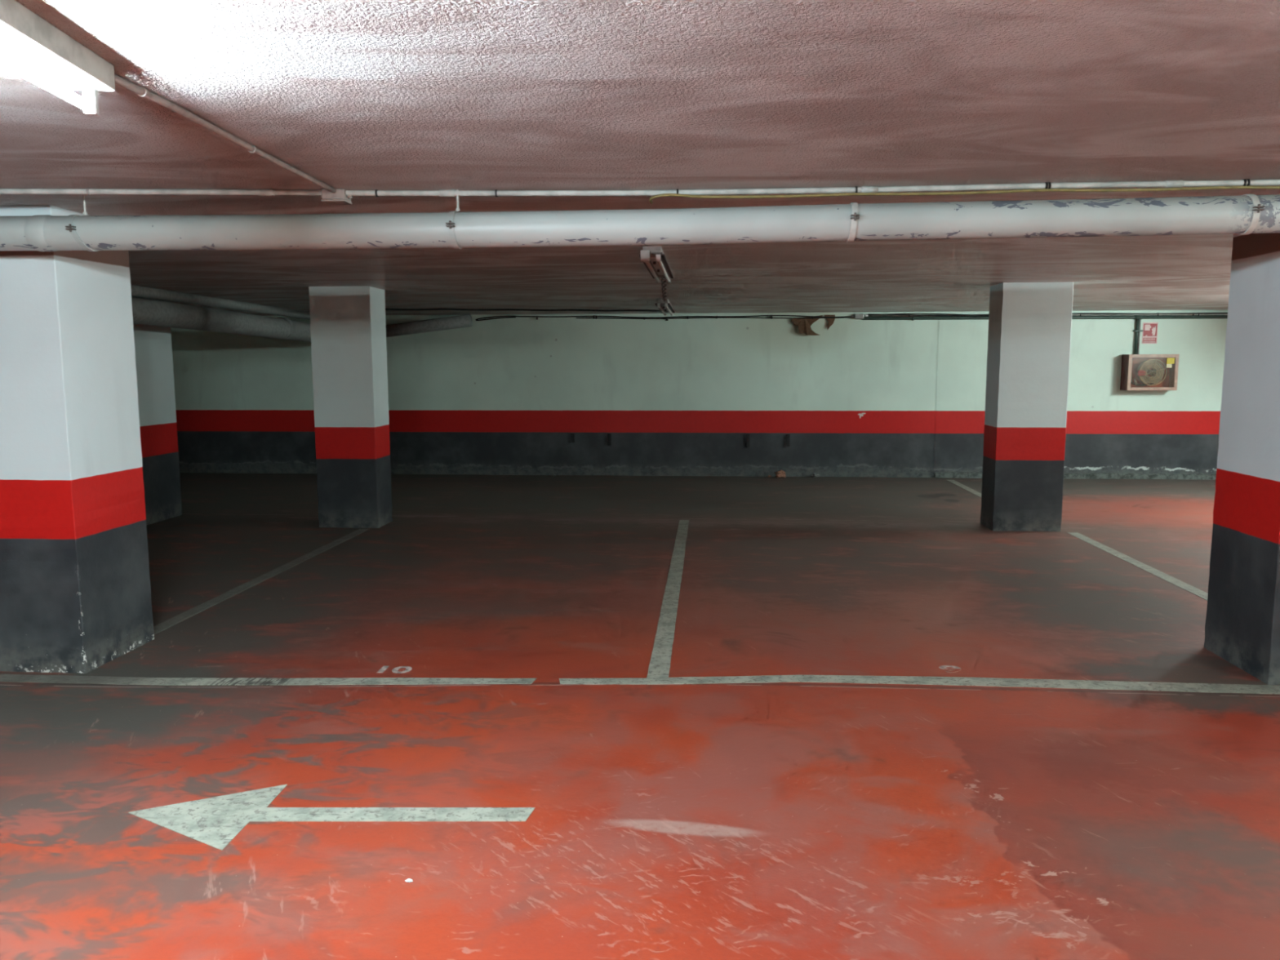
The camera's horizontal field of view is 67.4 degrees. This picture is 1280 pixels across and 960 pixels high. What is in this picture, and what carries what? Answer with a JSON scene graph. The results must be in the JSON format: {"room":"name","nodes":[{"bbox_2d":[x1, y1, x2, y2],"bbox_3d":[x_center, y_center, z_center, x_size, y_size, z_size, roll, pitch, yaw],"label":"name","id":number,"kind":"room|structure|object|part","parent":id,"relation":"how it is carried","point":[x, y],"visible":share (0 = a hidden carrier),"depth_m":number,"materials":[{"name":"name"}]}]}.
{"room":"parking garage","nodes":[
{"label":"parking garage","id":0,"kind":"room"},
{"bbox_2d":[0,472,1279,959],"bbox_3d":[0.216,1.342,3.004,24.000,0.200,21.650,0,7,4],"label":"floor","id":1,"kind":"structure","parent":0,"point":[756,820],"depth_m":4.07,"materials":[{"name":"paint"}]},
{"bbox_2d":[0,204,154,673],"bbox_3d":[-3.889,-0.218,5.231,2.064,2.375,0.626,0,7,4],"label":"concrete column","id":2,"kind":"structure","parent":1,"relation":"on","point":[75,588],"depth_m":4.96,"materials":[{"name":"paint"}]},
{"bbox_2d":[131,296,182,524],"bbox_3d":[-5.216,-0.728,9.611,0.654,2.324,0.925,0,7,4],"label":"concrete column","id":3,"kind":"structure","parent":1,"relation":"on","point":[153,344],"depth_m":9.72,"materials":[{"name":"paint"}]},
{"bbox_2d":[153,528,368,634],"bbox_3d":[-2.800,0.696,7.487,0.106,0.002,3.670,0,7,4],"label":"parking line","id":4,"kind":"object","parent":1,"relation":"on","point":[202,606],"visible":0.95,"depth_m":6.93,"materials":[{"name":"paint"}]},
{"bbox_2d":[0,674,537,685],"bbox_3d":[-2.389,1.016,4.884,3.723,0.002,0.164,0,7,2],"label":"parking line","id":5,"kind":"object","parent":1,"relation":"on","point":[3,677],"visible":1,"depth_m":4.86,"materials":[{"name":"paint"}]},
{"bbox_2d":[128,784,534,850],"bbox_3d":[-1.112,1.195,3.401,1.450,0.002,0.498,0,7,4],"label":"painted arrow","id":6,"kind":"object","parent":1,"relation":"on","point":[215,821],"visible":1,"depth_m":3.42,"materials":[{"name":"paint"}]},
{"bbox_2d":[308,285,392,528],"bbox_3d":[-2.830,-0.713,9.433,0.600,2.324,0.423,0,7,4],"label":"concrete column","id":7,"kind":"structure","parent":1,"relation":"on","point":[348,326],"depth_m":9.24,"materials":[{"name":"paint"}]},
{"bbox_2d":[377,666,412,673],"bbox_3d":[-1.281,0.994,5.036,0.166,0.002,0.113,0,7,4],"label":"number","id":8,"kind":"object","parent":1,"relation":"on","point":[383,668],"visible":1,"depth_m":5.03,"materials":[{"name":"white paint"}]},
{"bbox_2d":[404,878,413,882],"bbox_3d":[-0.717,1.244,2.981,0.020,0.006,0.022,-5,9,-36],"label":"paper scrap","id":9,"kind":"object","parent":1,"relation":"on","point":[409,880],"visible":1,"depth_m":2.98,"materials":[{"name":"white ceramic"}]},
{"bbox_2d":[646,520,688,678],"bbox_3d":[0.274,0.708,7.332,0.114,0.002,4.940,0,7,4],"label":"parking line","id":10,"kind":"object","parent":1,"relation":"on","point":[660,660],"visible":1,"depth_m":6.12,"materials":[{"name":"paint"}]},
{"bbox_2d":[774,470,786,477],"bbox_3d":[1.944,-0.085,13.307,0.158,0.105,0.107,0,7,4],"label":"rubble","id":11,"kind":"object","parent":1,"relation":"on","point":[780,473],"visible":1,"depth_m":13.28,"materials":[{"name":"brown stone"}]},
{"bbox_2d":[810,472,819,477],"bbox_3d":[2.429,-0.068,13.317,0.102,0.067,0.093,-3,8,-23],"label":"rubble","id":12,"kind":"object","parent":1,"relation":"on","point":[815,474],"visible":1,"depth_m":13.29,"materials":[{"name":"grey stone"}]},
{"bbox_2d":[559,675,1279,694],"bbox_3d":[2.170,1.020,4.754,5.171,0.002,0.208,0,7,3],"label":"parking line","id":13,"kind":"object","parent":1,"relation":"on","point":[957,681],"visible":1,"depth_m":4.81,"materials":[{"name":"paint"}]},
{"bbox_2d":[938,665,960,672],"bbox_3d":[1.630,0.988,5.023,0.107,0.002,0.112,-2,7,-12],"label":"number","id":14,"kind":"object","parent":1,"relation":"on","point":[943,666],"visible":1,"depth_m":5.05,"materials":[{"name":"white paint"}]},
{"bbox_2d":[947,480,981,497],"bbox_3d":[4.067,0.213,11.267,0.103,0.002,3.540,0,7,4],"label":"parking line","id":15,"kind":"object","parent":1,"relation":"on","point":[953,482],"visible":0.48,"depth_m":12.19,"materials":[{"name":"paint"}]},
{"bbox_2d":[980,281,1073,531],"bbox_3d":[3.669,-0.693,9.144,0.634,2.321,0.424,0,7,4],"label":"concrete column","id":16,"kind":"structure","parent":1,"relation":"on","point":[1030,323],"depth_m":8.96,"materials":[{"name":"paint"}]},
{"bbox_2d":[1066,532,1208,600],"bbox_3d":[3.913,0.715,7.193,0.108,0.002,3.650,0,7,4],"label":"parking line","id":17,"kind":"object","parent":1,"relation":"on","point":[1188,588],"visible":0.74,"depth_m":7.46,"materials":[{"name":"paint"}]},
{"bbox_2d":[1204,232,1279,684],"bbox_3d":[3.458,-0.197,4.912,0.643,2.372,0.634,0,7,4],"label":"concrete column","id":18,"kind":"structure","parent":1,"relation":"on","point":[1242,623],"depth_m":4.94,"materials":[{"name":"paint"}]},
{"bbox_2d":[0,0,1279,315],"bbox_3d":[0.210,-1.253,2.684,24.000,0.510,21.650,0,7,4],"label":"ceiling","id":19,"kind":"structure","parent":0,"point":[349,95],"depth_m":3.22,"materials":[{"name":"paint"}]},
{"bbox_2d":[0,0,115,115],"bbox_3d":[-1.420,-0.962,1.825,0.120,0.132,1.520,-1,6,-4],"label":"lamp","id":20,"kind":"object","parent":19,"relation":"attached to","point":[26,37],"visible":1,"depth_m":2.32,"materials":[{"name":"white plastic"}]},
{"bbox_2d":[65,195,98,251],"bbox_3d":[-2.595,-1.194,4.475,0.096,0.253,0.210,0,7,4],"label":"clamp","id":21,"kind":"object","parent":19,"relation":"attached to","point":[69,219],"visible":0.61,"depth_m":4.42,"materials":[{"name":"metal"}]},
{"bbox_3d":[-2.583,-1.276,4.464,0.009,0.087,0.009,-2,7,-18],"label":"hanger rod","id":22,"kind":"part","parent":21,"relation":"part of","materials":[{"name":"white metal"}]},
{"bbox_2d":[130,284,310,319],"bbox_3d":[-4.457,-1.800,9.538,0.098,0.195,7.951,0,7,4],"label":"vent pipe","id":23,"kind":"object","parent":19,"relation":"attached to","point":[136,291],"visible":0.49,"depth_m":9.87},
{"bbox_2d":[114,74,336,193],"bbox_3d":[-1.407,-1.198,3.440,0.036,0.045,1.691,0,7,3],"label":"conduit","id":24,"kind":"object","parent":19,"relation":"attached to","point":[143,92],"visible":0.93,"depth_m":3.17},
{"bbox_2d":[131,297,472,342],"bbox_3d":[-3.576,-1.617,9.526,1.898,0.428,8.017,0,7,4],"label":"drain pipe","id":25,"kind":"object","parent":19,"relation":"attached to","point":[148,312],"visible":0.38,"depth_m":10.14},
{"bbox_2d":[320,188,352,204],"bbox_3d":[-1.371,-1.280,4.336,0.140,0.056,0.096,0,7,3],"label":"junction box","id":26,"kind":"object","parent":19,"relation":"attached to","point":[340,197],"visible":0.97,"depth_m":4.29,"materials":[{"name":"white plastic"}]},
{"bbox_3d":[-1.371,-1.256,4.339,0.110,0.009,0.096,0,7,3],"label":"box lid","id":27,"kind":"part","parent":26,"relation":"part of","materials":[{"name":"white plastic"}]},
{"bbox_2d":[445,189,462,248],"bbox_3d":[-0.833,-1.178,4.343,0.041,0.261,0.210,0,7,4],"label":"clamp","id":28,"kind":"object","parent":19,"relation":"attached to","point":[450,223],"visible":0.59,"depth_m":4.28,"materials":[{"name":"metal"}]},
{"bbox_3d":[-0.823,-1.261,4.333,0.009,0.095,0.009,-2,7,-18],"label":"hanger rod","id":29,"kind":"part","parent":28,"relation":"part of","materials":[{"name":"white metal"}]},
{"bbox_2d":[385,308,660,311],"bbox_3d":[-1.899,-2.170,12.244,4.422,0.037,0.061,-1,7,-6],"label":"cable","id":30,"kind":"object","parent":19,"relation":"attached to","point":[408,309],"visible":0.75,"depth_m":12.26,"materials":[{"name":"black plastic"}]},
{"bbox_2d":[0,194,1279,251],"bbox_3d":[0.576,-1.145,4.241,15.501,0.204,0.166,0,7,4],"label":"drain pipe","id":31,"kind":"object","parent":19,"relation":"attached to","point":[1205,215],"visible":0.99,"depth_m":4.22,"materials":[{"name":"paint"}]},
{"bbox_2d":[846,202,859,242],"bbox_3d":[0.930,-1.131,4.216,0.038,0.168,0.210,0,7,4],"label":"clamp","id":32,"kind":"object","parent":31,"relation":"attached to","point":[855,215],"visible":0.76,"depth_m":4.14,"materials":[{"name":"white metal"}]},
{"bbox_2d":[1236,194,1264,235],"bbox_3d":[2.583,-1.131,4.090,0.036,0.168,0.210,0,7,4],"label":"clamp","id":33,"kind":"object","parent":31,"relation":"attached to","point":[1256,207],"visible":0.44,"depth_m":4.02,"materials":[{"name":"white metal"}]},
{"bbox_2d":[0,178,1279,196],"bbox_3d":[0.569,-1.282,4.191,15.510,0.036,0.269,0,7,2],"label":"conduit","id":34,"kind":"object","parent":19,"relation":"attached to","point":[1166,184],"visible":1,"depth_m":4.28,"materials":[{"name":"white plastic"}]},
{"bbox_2d":[648,186,1279,204],"bbox_3d":[2.929,-1.253,4.129,5.793,0.028,0.122,0,7,4],"label":"cable","id":35,"kind":"object","parent":34,"relation":"attached to","point":[1211,187],"visible":1,"depth_m":4.21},
{"bbox_2d":[639,245,673,283],"bbox_3d":[0.132,-1.551,6.967,0.164,0.101,1.530,0,6,4],"label":"lamp","id":36,"kind":"object","parent":19,"relation":"attached to","point":[653,257],"visible":1,"depth_m":6.53,"materials":[{"name":"white metal"}]},
{"bbox_2d":[661,277,666,301],"bbox_3d":[0.234,-1.825,9.169,0.052,0.062,2.885,0,7,2],"label":"cable","id":37,"kind":"object","parent":19,"relation":"attached to","point":[662,278],"visible":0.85,"depth_m":9.04,"materials":[{"name":"black plastic"}]},
{"bbox_2d":[654,298,675,315],"bbox_3d":[0.304,-2.038,11.355,0.164,0.101,1.480,0,6,4],"label":"lamp","id":38,"kind":"object","parent":19,"relation":"attached to","point":[665,306],"visible":1,"depth_m":10.88,"materials":[{"name":"white metal"}]},
{"bbox_2d":[170,310,1227,477],"bbox_3d":[1.017,-1.205,13.448,24.000,2.300,0.235,0,7,4],"label":"wall","id":39,"kind":"structure","parent":0,"point":[682,397],"depth_m":13.39,"materials":[{"name":"paint"}]},
{"bbox_2d":[475,315,850,320],"bbox_3d":[0.349,-2.245,13.253,5.316,0.071,0.060,0,7,4],"label":"cable","id":40,"kind":"object","parent":39,"relation":"attached to","point":[593,316],"visible":1,"depth_m":13.25,"materials":[{"name":"black plastic"}]},
{"bbox_2d":[640,317,668,320],"bbox_3d":[0.200,-2.223,13.259,0.387,0.052,0.023,0,7,4],"label":"loose cable","id":41,"kind":"object","parent":40,"relation":"hanging from","point":[641,317],"visible":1,"depth_m":13.25,"materials":[{"name":"black plastic"}]},
{"bbox_2d":[791,315,822,335],"bbox_3d":[2.283,-2.111,13.107,0.435,0.275,0.094,0,7,4],"label":"flake","id":42,"kind":"object","parent":39,"relation":"attached to","point":[804,325],"visible":1,"depth_m":13.11,"materials":[{"name":"brown paint"}]},
{"bbox_2d":[824,315,835,329],"bbox_3d":[2.587,-2.150,13.107,0.150,0.210,0.038,0,7,4],"label":"flake","id":43,"kind":"object","parent":39,"relation":"attached to","point":[830,321],"visible":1,"depth_m":13.11,"materials":[{"name":"brown paint"}]},
{"bbox_2d":[850,313,868,319],"bbox_3d":[2.985,-2.226,13.063,0.230,0.070,0.050,0,7,4],"label":"junction box","id":44,"kind":"object","parent":39,"relation":"attached to","point":[857,316],"visible":1,"depth_m":13.04,"materials":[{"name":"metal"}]},
{"bbox_2d":[862,315,1227,354],"bbox_3d":[7.986,-1.930,12.716,10.001,0.518,0.055,0,7,4],"label":"pipe","id":45,"kind":"object","parent":39,"relation":"attached to","point":[1137,317],"visible":0.56,"depth_m":12.82,"materials":[{"name":"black metal"}]},
{"bbox_2d":[867,312,1227,315],"bbox_3d":[7.835,-2.204,12.679,9.500,0.052,0.021,0,7,4],"label":"cable","id":46,"kind":"object","parent":39,"relation":"attached to","point":[917,314],"visible":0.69,"depth_m":12.82,"materials":[{"name":"black plastic"}]},
{"bbox_2d":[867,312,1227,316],"bbox_3d":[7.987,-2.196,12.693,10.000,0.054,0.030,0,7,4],"label":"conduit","id":47,"kind":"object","parent":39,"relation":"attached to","point":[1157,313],"visible":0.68,"depth_m":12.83,"materials":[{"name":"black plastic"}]},
{"bbox_2d":[934,472,1216,479],"bbox_3d":[8.525,-0.045,12.914,8.930,0.088,0.040,0,7,4],"label":"baseboard","id":48,"kind":"structure","parent":39,"relation":"attached to","point":[944,475],"depth_m":13.06,"materials":[{"name":"grey concrete"}]},
{"bbox_2d":[1137,319,1141,354],"bbox_3d":[6.669,-1.915,12.829,0.022,0.470,0.022,0,7,4],"label":"pipe","id":49,"kind":"object","parent":39,"relation":"attached to","point":[1140,322],"visible":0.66,"depth_m":12.83,"materials":[{"name":"black metal"}]},
{"bbox_2d":[1120,354,1178,390],"bbox_3d":[6.780,-1.433,12.780,0.635,0.474,0.226,0,7,4],"label":"cabinet","id":50,"kind":"object","parent":39,"relation":"attached to","point":[1138,371],"visible":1,"depth_m":12.74,"materials":[{"name":"red metal"}]},
{"bbox_3d":[6.470,-1.436,12.811,0.012,0.474,0.210,0,7,4],"label":"panel","id":51,"kind":"part","parent":50,"relation":"part of","materials":[{"name":"red metal"}]},
{"bbox_3d":[6.788,-1.446,12.886,0.611,0.450,0.012,0,7,4],"label":"panel","id":52,"kind":"part","parent":50,"relation":"part of","materials":[{"name":"clear glass"}]},
{"bbox_3d":[7.091,-1.432,12.765,0.012,0.474,0.210,0,7,4],"label":"panel","id":53,"kind":"part","parent":50,"relation":"part of","materials":[{"name":"beige metal"}]},
{"bbox_2d":[1141,322,1158,343],"bbox_3d":[6.811,-1.962,12.823,0.196,0.282,0.007,0,7,4],"label":"fire sign","id":54,"kind":"object","parent":39,"relation":"attached to","point":[1149,334],"visible":1,"depth_m":12.82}
]}

